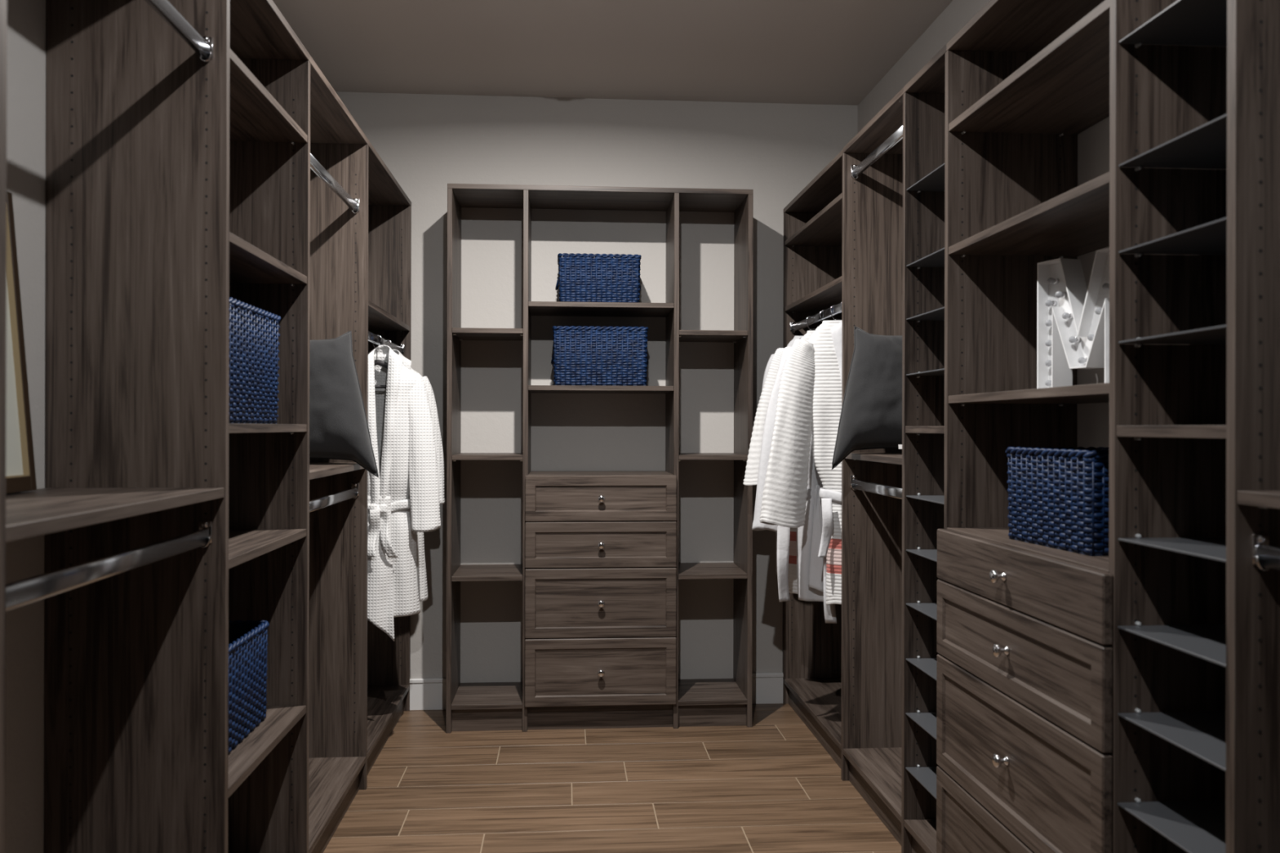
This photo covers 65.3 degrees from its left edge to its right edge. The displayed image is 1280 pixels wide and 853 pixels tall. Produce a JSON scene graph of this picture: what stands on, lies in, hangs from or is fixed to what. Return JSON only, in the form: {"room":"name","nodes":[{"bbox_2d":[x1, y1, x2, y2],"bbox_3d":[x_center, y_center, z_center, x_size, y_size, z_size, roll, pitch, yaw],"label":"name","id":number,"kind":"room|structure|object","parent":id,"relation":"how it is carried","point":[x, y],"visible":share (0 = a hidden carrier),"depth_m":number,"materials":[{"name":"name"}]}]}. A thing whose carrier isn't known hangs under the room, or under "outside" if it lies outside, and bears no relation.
{"room":"walk-in closet","nodes":[
{"label":"walk-in closet","id":0,"kind":"room"},
{"bbox_2d":[4,0,46,852],"bbox_3d":[-1.162,-0.132,1.550,0.120,2.740,5.262,0,0,-4],"label":"wall","id":1,"kind":"structure","parent":0,"point":[26,19],"depth_m":1.84,"materials":[{"name":"grey paint"}]},
{"bbox_2d":[335,91,857,683],"bbox_3d":[-0.181,-0.128,4.321,2.486,2.740,0.120,0,0,-4],"label":"wall","id":2,"kind":"structure","parent":0,"point":[428,142],"depth_m":4.26,"materials":[{"name":"grey paint"}]},
{"bbox_2d":[409,678,446,710],"bbox_3d":[-1.038,1.125,4.188,0.522,0.131,0.017,0,0,-4],"label":"baseboard","id":3,"kind":"structure","parent":2,"relation":"attached to","point":[425,694],"depth_m":4.20,"materials":[{"name":"white paint"}]},
{"bbox_2d":[751,672,783,704],"bbox_3d":[0.682,1.128,4.315,0.521,0.131,0.017,0,0,-4],"label":"baseboard","id":4,"kind":"structure","parent":2,"relation":"attached to","point":[766,687],"depth_m":4.30,"materials":[{"name":"white paint"}]},
{"bbox_2d":[323,703,901,852],"bbox_3d":[0.015,1.216,1.636,2.246,0.050,5.262,0,0,-4],"label":"floor","id":5,"kind":"structure","parent":0,"point":[768,786],"depth_m":3.24,"materials":[{"name":"brown wood"}]},
{"bbox_2d":[0,0,230,852],"bbox_3d":[-0.933,0.122,1.529,0.334,2.134,0.791,0,0,-4],"label":"hanging section","id":6,"kind":"object","parent":5,"relation":"on","point":[131,510],"visible":1,"depth_m":1.90,"materials":[{"name":"brown wood"}]},
{"bbox_2d":[5,191,36,493],"bbox_3d":[-1.089,-0.150,1.569,0.062,0.530,0.420,0,0,-4],"label":"picture frame","id":7,"kind":"object","parent":6,"relation":"on","point":[20,475],"visible":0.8,"depth_m":1.76,"materials":[{"name":"brown wood"}]},
{"bbox_2d":[5,487,224,542],"bbox_3d":[-0.933,0.126,1.529,0.330,0.019,0.751,0,0,-4],"label":"shelf","id":8,"kind":"object","parent":6,"relation":"attached to","point":[46,510],"depth_m":1.54,"materials":[{"name":"brown wood"}]},
{"bbox_2d":[227,0,310,852],"bbox_3d":[-0.984,0.122,2.223,0.334,2.134,0.619,0,0,-4],"label":"tower","id":9,"kind":"object","parent":5,"relation":"on","point":[269,65],"visible":0.48,"depth_m":2.52,"materials":[{"name":"brown wood"}]},
{"bbox_2d":[227,619,269,755],"bbox_3d":[-1.000,0.585,2.224,0.243,0.237,0.401,0,0,-4],"label":"woven basket","id":10,"kind":"object","parent":9,"relation":"on","point":[247,642],"visible":0.23,"depth_m":2.28,"materials":[{"name":"blue wicker"}]},
{"bbox_2d":[228,297,280,423],"bbox_3d":[-1.003,-0.140,2.254,0.273,0.267,0.440,0,0,-4],"label":"woven basket","id":11,"kind":"object","parent":9,"relation":"on","point":[254,335],"visible":0.34,"depth_m":2.26,"materials":[{"name":"blue wicker"}]},
{"bbox_2d":[308,54,368,852],"bbox_3d":[-1.034,0.122,2.901,0.334,2.134,0.759,0,0,-4],"label":"hanging section","id":12,"kind":"object","parent":5,"relation":"on","point":[339,488],"visible":0.5,"depth_m":3.26,"materials":[{"name":"brown wood"}]},
{"bbox_2d":[309,462,364,479],"bbox_3d":[-1.034,0.127,2.896,0.330,0.019,0.729,0,0,-4],"label":"shelf","id":13,"kind":"object","parent":12,"relation":"attached to","point":[317,470],"depth_m":2.94,"materials":[{"name":"brown wood"}]},
{"bbox_2d":[308,756,365,852],"bbox_3d":[-1.036,1.090,2.896,0.332,0.019,0.731,0,0,-4],"label":"shelf","id":14,"kind":"object","parent":12,"relation":"attached to","point":[331,779],"depth_m":3.01,"materials":[{"name":"brown wood"}]},
{"bbox_2d":[309,330,378,477],"bbox_3d":[-1.013,-0.076,3.133,0.391,0.472,0.213,0,0,-9],"label":"cushion","id":15,"kind":"object","parent":12,"relation":"on","point":[339,429],"visible":0.5,"depth_m":3.08,"materials":[{"name":"grey fabric"}]},
{"bbox_2d":[367,139,411,774],"bbox_3d":[-1.095,0.123,3.730,0.334,2.134,0.922,0,0,-4],"label":"closet shelving unit","id":16,"kind":"object","parent":5,"relation":"on","point":[389,208],"visible":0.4,"depth_m":4.17,"materials":[{"name":"brown wood"}]},
{"bbox_2d":[373,334,387,388],"bbox_3d":[-0.959,-0.237,3.644,0.262,0.196,0.022,0,0,-4],"label":"hanger","id":17,"kind":"object","parent":16,"relation":"hanging from","point":[380,362],"visible":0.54,"depth_m":3.64,"materials":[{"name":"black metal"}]},
{"bbox_2d":[367,345,440,641],"bbox_3d":[-0.958,0.233,3.630,0.460,1.064,0.214,0,0,-8],"label":"robe","id":18,"kind":"object","parent":17,"relation":"hanging from","point":[400,422],"visible":0.54,"depth_m":3.59,"materials":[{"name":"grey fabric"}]},
{"bbox_2d":[367,684,408,759],"bbox_3d":[-1.098,1.090,3.725,0.332,0.019,0.894,0,0,-4],"label":"shelf","id":19,"kind":"object","parent":16,"relation":"attached to","point":[384,701],"depth_m":3.86,"materials":[{"name":"brown wood"}]},
{"bbox_2d":[368,299,409,330],"bbox_3d":[-1.094,-0.410,3.726,0.330,0.019,0.892,0,0,-4],"label":"shelf","id":20,"kind":"object","parent":16,"relation":"attached to","point":[379,319],"depth_m":3.83,"materials":[{"name":"brown wood"}]},
{"bbox_2d":[445,183,753,733],"bbox_3d":[-0.162,0.125,4.069,1.200,2.134,0.382,0,0,-4],"label":"shelving unit","id":21,"kind":"object","parent":5,"relation":"on","point":[600,595],"visible":1,"depth_m":3.92,"materials":[{"name":"brown wood"}]},
{"bbox_2d":[451,564,522,581],"bbox_3d":[-0.607,0.592,4.059,0.273,0.019,0.337,0,0,-4],"label":"shelf","id":22,"kind":"object","parent":21,"relation":"attached to","point":[488,572],"depth_m":3.98,"materials":[{"name":"brown wood"}]},
{"bbox_2d":[451,681,522,710],"bbox_3d":[-0.608,1.091,4.058,0.275,0.019,0.338,0,0,-4],"label":"shelf","id":23,"kind":"object","parent":21,"relation":"attached to","point":[473,695],"depth_m":4.00,"materials":[{"name":"brown wood"}]},
{"bbox_2d":[452,453,523,460],"bbox_3d":[-0.606,0.121,4.059,0.273,0.019,0.337,0,0,-4],"label":"shelf","id":24,"kind":"object","parent":21,"relation":"attached to","point":[455,456],"depth_m":3.90,"materials":[{"name":"brown wood"}]},
{"bbox_2d":[452,328,523,340],"bbox_3d":[-0.605,-0.374,4.059,0.273,0.019,0.337,0,0,-4],"label":"shelf","id":25,"kind":"object","parent":21,"relation":"attached to","point":[458,334],"depth_m":3.95,"materials":[{"name":"brown wood"}]},
{"bbox_2d":[555,253,641,302],"bbox_3d":[-0.169,-0.588,4.086,0.353,0.199,0.243,0,0,-5],"label":"woven basket","id":26,"kind":"object","parent":21,"relation":"on","point":[582,277],"visible":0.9,"depth_m":3.97,"materials":[{"name":"blue wicker"}]},
{"bbox_2d":[551,325,648,386],"bbox_3d":[-0.163,-0.279,4.081,0.401,0.237,0.258,0,0,-4],"label":"woven basket","id":27,"kind":"object","parent":21,"relation":"on","point":[605,356],"visible":0.97,"depth_m":3.96,"materials":[{"name":"blue wicker"}]},
{"bbox_2d":[528,385,673,393],"bbox_3d":[-0.164,-0.151,4.092,0.571,0.019,0.337,0,0,-4],"label":"shelf","id":28,"kind":"object","parent":21,"relation":"attached to","point":[531,388],"depth_m":3.93,"materials":[{"name":"brown wood"}]},
{"bbox_2d":[528,301,674,316],"bbox_3d":[-0.163,-0.479,4.092,0.571,0.019,0.337,0,0,-4],"label":"shelf","id":29,"kind":"object","parent":21,"relation":"attached to","point":[535,308],"depth_m":3.99,"materials":[{"name":"brown wood"}]},
{"bbox_2d":[678,562,747,579],"bbox_3d":[0.277,0.594,4.124,0.274,0.019,0.337,0,0,-4],"label":"shelf","id":30,"kind":"object","parent":21,"relation":"attached to","point":[693,571],"depth_m":4.04,"materials":[{"name":"brown wood"}]},
{"bbox_2d":[678,453,747,460],"bbox_3d":[0.278,0.123,4.124,0.274,0.019,0.337,0,0,-4],"label":"shelf","id":31,"kind":"object","parent":21,"relation":"attached to","point":[682,456],"depth_m":3.96,"materials":[{"name":"brown wood"}]},
{"bbox_2d":[678,678,747,706],"bbox_3d":[0.276,1.093,4.123,0.276,0.019,0.338,0,0,-4],"label":"shelf","id":32,"kind":"object","parent":21,"relation":"attached to","point":[719,691],"depth_m":4.06,"materials":[{"name":"brown wood"}]},
{"bbox_2d":[679,329,747,342],"bbox_3d":[0.279,-0.372,4.124,0.274,0.019,0.337,0,0,-4],"label":"shelf","id":33,"kind":"object","parent":21,"relation":"attached to","point":[685,335],"depth_m":4.00,"materials":[{"name":"brown wood"}]},
{"bbox_2d":[782,149,843,768],"bbox_3d":[0.814,0.127,3.859,0.326,2.134,0.947,0,0,-4],"label":"closet shelving unit","id":34,"kind":"object","parent":5,"relation":"on","point":[813,219],"visible":0.43,"depth_m":4.30,"materials":[{"name":"brown wood"}]},
{"bbox_2d":[783,677,841,749],"bbox_3d":[0.813,1.094,3.853,0.324,0.019,0.919,0,0,-4],"label":"shelf","id":35,"kind":"object","parent":34,"relation":"attached to","point":[821,697],"depth_m":3.99,"materials":[{"name":"brown wood"}]},
{"bbox_2d":[784,275,842,311],"bbox_3d":[0.817,-0.504,3.854,0.322,0.019,0.917,0,0,-4],"label":"shelf","id":36,"kind":"object","parent":34,"relation":"attached to","point":[830,294],"depth_m":3.93,"materials":[{"name":"brown wood"}]},
{"bbox_2d":[784,192,842,246],"bbox_3d":[0.817,-0.788,3.854,0.322,0.019,0.917,0,0,-4],"label":"shelf","id":37,"kind":"object","parent":34,"relation":"attached to","point":[824,228],"depth_m":3.97,"materials":[{"name":"brown wood"}]},
{"bbox_2d":[830,304,836,319],"bbox_3d":[0.707,-0.344,3.627,0.262,0.196,0.022,0,0,-4],"label":"hanger","id":38,"kind":"object","parent":34,"relation":"hanging from","point":[833,304],"visible":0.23,"depth_m":3.62,"materials":[{"name":"silver metal"}]},
{"bbox_2d":[751,319,841,623],"bbox_3d":[0.674,0.151,3.600,0.533,1.091,0.151,0,0,-11],"label":"robe","id":39,"kind":"object","parent":38,"relation":"hanging from","point":[811,571],"visible":0.17,"depth_m":3.58,"materials":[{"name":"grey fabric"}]},
{"bbox_2d":[840,87,903,845],"bbox_3d":[0.869,0.126,3.087,0.330,2.134,0.619,0,0,-4],"label":"hanging section","id":40,"kind":"object","parent":5,"relation":"on","point":[872,297],"visible":0.61,"depth_m":3.37,"materials":[{"name":"brown wood"}]},
{"bbox_2d":[831,325,902,469],"bbox_3d":[0.800,-0.098,3.236,0.381,0.476,0.221,0,0,1],"label":"cushion","id":41,"kind":"object","parent":40,"relation":"on","point":[871,415],"visible":0.63,"depth_m":3.17,"materials":[{"name":"grey fabric"}]},
{"bbox_2d":[843,747,901,822],"bbox_3d":[0.868,1.094,3.081,0.328,0.019,0.591,0,0,-4],"label":"shelf","id":42,"kind":"object","parent":40,"relation":"attached to","point":[880,767],"depth_m":3.16,"materials":[{"name":"brown wood"}]},
{"bbox_2d":[844,453,902,464],"bbox_3d":[0.871,0.098,3.082,0.326,0.019,0.589,0,0,-4],"label":"shelf","id":43,"kind":"object","parent":40,"relation":"attached to","point":[852,458],"depth_m":3.16,"materials":[{"name":"brown wood"}]},
{"bbox_2d":[901,44,946,852],"bbox_3d":[0.903,0.126,2.628,0.330,2.134,0.319,0,0,-4],"label":"tower","id":44,"kind":"object","parent":5,"relation":"on","point":[924,95],"visible":0.41,"depth_m":2.76,"materials":[{"name":"brown wood"}]},
{"bbox_2d":[904,818,936,852],"bbox_3d":[0.902,1.094,2.623,0.328,0.019,0.291,0,0,-4],"label":"shelf","id":45,"kind":"object","parent":44,"relation":"attached to","point":[923,831],"depth_m":2.68,"materials":[{"name":"brown wood"}]},
{"bbox_2d":[905,712,936,739],"bbox_3d":[0.903,0.791,2.623,0.322,0.004,0.287,0,0,-4],"label":"shelf","id":46,"kind":"object","parent":44,"relation":"attached to","point":[926,721],"depth_m":2.68,"materials":[{"name":"grey wood"}]},
{"bbox_2d":[905,766,937,799],"bbox_3d":[0.903,0.941,2.623,0.322,0.004,0.287,0,0,-4],"label":"shelf","id":47,"kind":"object","parent":44,"relation":"attached to","point":[926,775],"depth_m":2.69,"materials":[{"name":"grey"}]},
{"bbox_2d":[906,657,937,680],"bbox_3d":[0.903,0.641,2.623,0.322,0.004,0.287,0,0,-4],"label":"shelf","id":48,"kind":"object","parent":44,"relation":"attached to","point":[927,665],"depth_m":2.69,"materials":[{"name":"grey"}]},
{"bbox_2d":[906,603,937,620],"bbox_3d":[0.903,0.489,2.623,0.322,0.004,0.287,0,0,-4],"label":"shelf","id":49,"kind":"object","parent":44,"relation":"attached to","point":[930,610],"depth_m":2.69,"materials":[{"name":"grey wood"}]},
{"bbox_2d":[906,549,937,562],"bbox_3d":[0.904,0.341,2.623,0.322,0.004,0.287,0,0,-4],"label":"shelf","id":50,"kind":"object","parent":44,"relation":"attached to","point":[931,554],"depth_m":2.70,"materials":[{"name":"grey wood"}]},
{"bbox_2d":[905,426,944,433],"bbox_3d":[0.904,0.009,2.623,0.326,0.019,0.289,0,0,-4],"label":"shelf","id":51,"kind":"object","parent":44,"relation":"attached to","point":[908,429],"depth_m":2.60,"materials":[{"name":"brown wood"}]},
{"bbox_2d":[906,495,944,504],"bbox_3d":[0.904,0.192,2.623,0.322,0.004,0.287,0,0,-4],"label":"shelf","id":52,"kind":"object","parent":44,"relation":"attached to","point":[909,499],"depth_m":2.70,"materials":[{"name":"grey"}]},
{"bbox_2d":[906,368,944,375],"bbox_3d":[0.905,-0.142,2.623,0.322,0.004,0.287,0,0,-4],"label":"shelf","id":53,"kind":"object","parent":44,"relation":"attached to","point":[909,371],"depth_m":2.72,"materials":[{"name":"grey"}]},
{"bbox_2d":[906,306,944,320],"bbox_3d":[0.905,-0.295,2.623,0.322,0.004,0.287,0,0,-4],"label":"shelf","id":54,"kind":"object","parent":44,"relation":"attached to","point":[938,314],"depth_m":2.69,"materials":[{"name":"grey"}]},
{"bbox_2d":[906,247,944,266],"bbox_3d":[0.905,-0.442,2.623,0.322,0.004,0.287,0,0,-4],"label":"shelf","id":55,"kind":"object","parent":44,"relation":"attached to","point":[936,259],"depth_m":2.68,"materials":[{"name":"grey"}]},
{"bbox_2d":[906,163,944,191],"bbox_3d":[0.906,-0.652,2.624,0.322,0.004,0.287,0,0,-4],"label":"shelf","id":56,"kind":"object","parent":44,"relation":"attached to","point":[935,180],"depth_m":2.67,"materials":[{"name":"grey"}]},
{"bbox_2d":[936,0,1112,852],"bbox_3d":[0.918,0.126,2.094,0.379,2.134,0.768,0,0,-4],"label":"shelving unit","id":57,"kind":"object","parent":5,"relation":"on","point":[1024,667],"visible":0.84,"depth_m":2.25,"materials":[{"name":"brown wood"}]},
{"bbox_2d":[948,382,1109,404],"bbox_3d":[0.944,-0.066,2.095,0.326,0.019,0.729,0,0,-4],"label":"shelf","id":58,"kind":"object","parent":57,"relation":"attached to","point":[1094,393],"depth_m":2.10,"materials":[{"name":"brown wood"}]},
{"bbox_2d":[948,171,1109,256],"bbox_3d":[0.945,-0.430,2.095,0.326,0.019,0.729,0,0,-4],"label":"shelf","id":59,"kind":"object","parent":57,"relation":"attached to","point":[1075,222],"depth_m":2.15,"materials":[{"name":"brown wood"}]},
{"bbox_2d":[948,0,1110,134],"bbox_3d":[0.945,-0.732,2.095,0.326,0.019,0.729,0,0,-4],"label":"shelf","id":60,"kind":"object","parent":57,"relation":"attached to","point":[1064,89],"depth_m":2.17,"materials":[{"name":"brown wood"}]},
{"bbox_2d":[1005,446,1109,555],"bbox_3d":[0.942,0.146,2.074,0.233,0.203,0.344,0,0,-9],"label":"woven basket","id":61,"kind":"object","parent":57,"relation":"on","point":[1058,498],"visible":0.4,"depth_m":2.00,"materials":[{"name":"blue wicker"}]},
{"bbox_2d":[1036,247,1109,388],"bbox_3d":[0.988,-0.217,2.111,0.161,0.284,0.237,0,0,-20],"label":"marquee letter","id":62,"kind":"object","parent":57,"relation":"on","point":[1073,318],"visible":0.66,"depth_m":2.13,"materials":[{"name":"white metal"}]},
{"bbox_2d":[1051,300,1057,306],"bbox_3d":[0.902,-0.269,2.181,0.009,0.012,0.012,0,0,-20],"label":"socket","id":63,"kind":"object","parent":62,"relation":"attached to","point":[1054,303],"depth_m":2.18,"materials":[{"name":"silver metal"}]},
{"bbox_2d":[1053,278,1059,284],"bbox_3d":[0.904,-0.316,2.176,0.009,0.012,0.012,0,0,-20],"label":"socket","id":64,"kind":"object","parent":62,"relation":"attached to","point":[1055,281],"depth_m":2.17,"materials":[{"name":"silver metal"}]},
{"bbox_2d":[1062,291,1066,297],"bbox_3d":[0.912,-0.284,2.153,0.009,0.012,0.012,0,0,-20],"label":"socket","id":65,"kind":"object","parent":62,"relation":"attached to","point":[1064,295],"depth_m":2.15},
{"bbox_2d":[1075,337,1080,342],"bbox_3d":[0.926,-0.184,2.116,0.009,0.012,0.012,0,0,-20],"label":"socket","id":66,"kind":"object","parent":62,"relation":"attached to","point":[1077,340],"depth_m":2.11,"materials":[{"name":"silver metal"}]},
{"bbox_2d":[1108,0,1226,852],"bbox_3d":[0.981,0.126,1.573,0.330,2.134,0.315,0,0,-4],"label":"tower","id":67,"kind":"object","parent":5,"relation":"on","point":[1168,58],"visible":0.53,"depth_m":1.70,"materials":[{"name":"brown wood"}]},
{"bbox_2d":[1116,425,1226,438],"bbox_3d":[0.982,0.008,1.568,0.326,0.019,0.285,0,0,-4],"label":"shelf","id":68,"kind":"object","parent":67,"relation":"attached to","point":[1122,431],"depth_m":1.54,"materials":[{"name":"brown wood"}]},
{"bbox_2d":[1117,800,1226,852],"bbox_3d":[0.981,0.641,1.568,0.322,0.004,0.283,0,0,-4],"label":"shelf","id":69,"kind":"object","parent":67,"relation":"attached to","point":[1195,826],"depth_m":1.62,"materials":[{"name":"grey wood"}]},
{"bbox_2d":[1117,711,1226,772],"bbox_3d":[0.981,0.489,1.568,0.322,0.004,0.283,0,0,-4],"label":"shelf","id":70,"kind":"object","parent":67,"relation":"attached to","point":[1202,734],"depth_m":1.61,"materials":[{"name":"grey"}]},
{"bbox_2d":[1117,624,1226,667],"bbox_3d":[0.982,0.341,1.568,0.322,0.004,0.283,0,0,-4],"label":"shelf","id":71,"kind":"object","parent":67,"relation":"attached to","point":[1207,642],"depth_m":1.61,"materials":[{"name":"grey wood"}]},
{"bbox_2d":[1117,537,1226,562],"bbox_3d":[0.982,0.192,1.568,0.322,0.004,0.283,0,0,-4],"label":"shelf","id":72,"kind":"object","parent":67,"relation":"attached to","point":[1209,548],"depth_m":1.62,"materials":[{"name":"grey wood"}]},
{"bbox_2d":[1118,324,1226,344],"bbox_3d":[0.983,-0.142,1.568,0.322,0.004,0.283,0,0,-4],"label":"shelf","id":73,"kind":"object","parent":67,"relation":"attached to","point":[1217,335],"depth_m":1.62,"materials":[{"name":"grey"}]},
{"bbox_2d":[1118,217,1226,255],"bbox_3d":[0.983,-0.295,1.568,0.322,0.004,0.283,0,0,-4],"label":"shelf","id":74,"kind":"object","parent":67,"relation":"attached to","point":[1210,238],"depth_m":1.61,"materials":[{"name":"grey"}]},
{"bbox_2d":[1118,113,1226,168],"bbox_3d":[0.983,-0.442,1.568,0.322,0.004,0.283,0,0,-4],"label":"shelf","id":75,"kind":"object","parent":67,"relation":"attached to","point":[1205,146],"depth_m":1.61,"materials":[{"name":"grey"}]},
{"bbox_2d":[1118,0,1226,46],"bbox_3d":[0.984,-0.652,1.569,0.322,0.004,0.283,0,0,-4],"label":"shelf","id":76,"kind":"object","parent":67,"relation":"attached to","point":[1184,23],"depth_m":1.63,"materials":[{"name":"grey"}]},
{"bbox_2d":[1225,0,1279,852],"bbox_3d":[1.021,0.126,1.037,0.330,2.134,0.778,0,0,-4],"label":"hanging section","id":77,"kind":"object","parent":5,"relation":"on","point":[1252,821],"visible":1,"depth_m":1.40,"materials":[{"name":"brown wood"}]},
{"bbox_2d":[1236,490,1279,509],"bbox_3d":[1.022,0.099,1.037,0.326,0.019,0.738,0,0,-4],"label":"shelf","id":78,"kind":"object","parent":77,"relation":"attached to","point":[1246,500],"depth_m":1.36,"materials":[{"name":"brown wood"}]},
{"bbox_2d":[272,0,952,105],"bbox_3d":[0.020,-1.449,1.638,2.246,0.100,5.262,0,0,-4],"label":"ceiling","id":79,"kind":"structure","parent":0,"point":[780,51],"depth_m":3.67,"materials":[{"name":"grey paint"}]},
{"bbox_2d":[857,0,1109,448],"bbox_3d":[1.197,-0.127,1.724,0.120,2.740,5.262,0,0,-4],"label":"wall","id":80,"kind":"structure","parent":0,"point":[1093,143],"depth_m":2.47,"materials":[{"name":"grey paint"}]},
{"bbox_3d":[-0.974,-0.237,3.849,0.262,0.196,0.022,0,0,-4],"label":"hanger","id":81,"kind":"object","parent":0,"visible":0},
{"bbox_2d":[392,349,444,601],"bbox_3d":[-0.973,0.185,3.836,0.440,0.969,0.205,0,0,-7],"label":"robe","id":82,"kind":"object","parent":81,"relation":"hanging from","point":[420,557],"visible":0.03,"depth_m":3.84,"materials":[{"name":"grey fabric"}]},
{"bbox_3d":[0.716,-0.344,3.492,0.262,0.196,0.022,0,0,-4],"label":"hanger","id":83,"kind":"object","parent":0,"visible":0},
{"bbox_2d":[759,320,841,604],"bbox_3d":[0.680,0.111,3.481,0.540,1.022,0.152,0,0,-1],"label":"robe","id":84,"kind":"object","parent":83,"relation":"hanging from","point":[809,402],"visible":0.42,"depth_m":3.44,"materials":[{"name":"white fabric"}]},
{"bbox_3d":[0.695,-0.344,3.782,0.262,0.196,0.022,0,0,-4],"label":"hanger","id":85,"kind":"object","parent":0,"visible":0},
{"bbox_2d":[742,330,814,594],"bbox_3d":[0.656,0.119,3.770,0.534,1.022,0.136,0,0,-1],"label":"robe","id":86,"kind":"object","parent":85,"relation":"hanging from","point":[751,475],"visible":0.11,"depth_m":3.75,"materials":[{"name":"white fabric"}]},
{"bbox_3d":[0.680,-0.343,3.991,0.262,0.196,0.022,0,0,-4],"label":"hanger","id":87,"kind":"object","parent":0,"visible":0},
{"bbox_2d":[761,328,815,575],"bbox_3d":[0.688,0.103,3.981,0.444,0.990,0.136,0,0,-4],"label":"robe","id":88,"kind":"object","parent":87,"relation":"hanging from","point":[791,343],"visible":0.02,"depth_m":3.97,"materials":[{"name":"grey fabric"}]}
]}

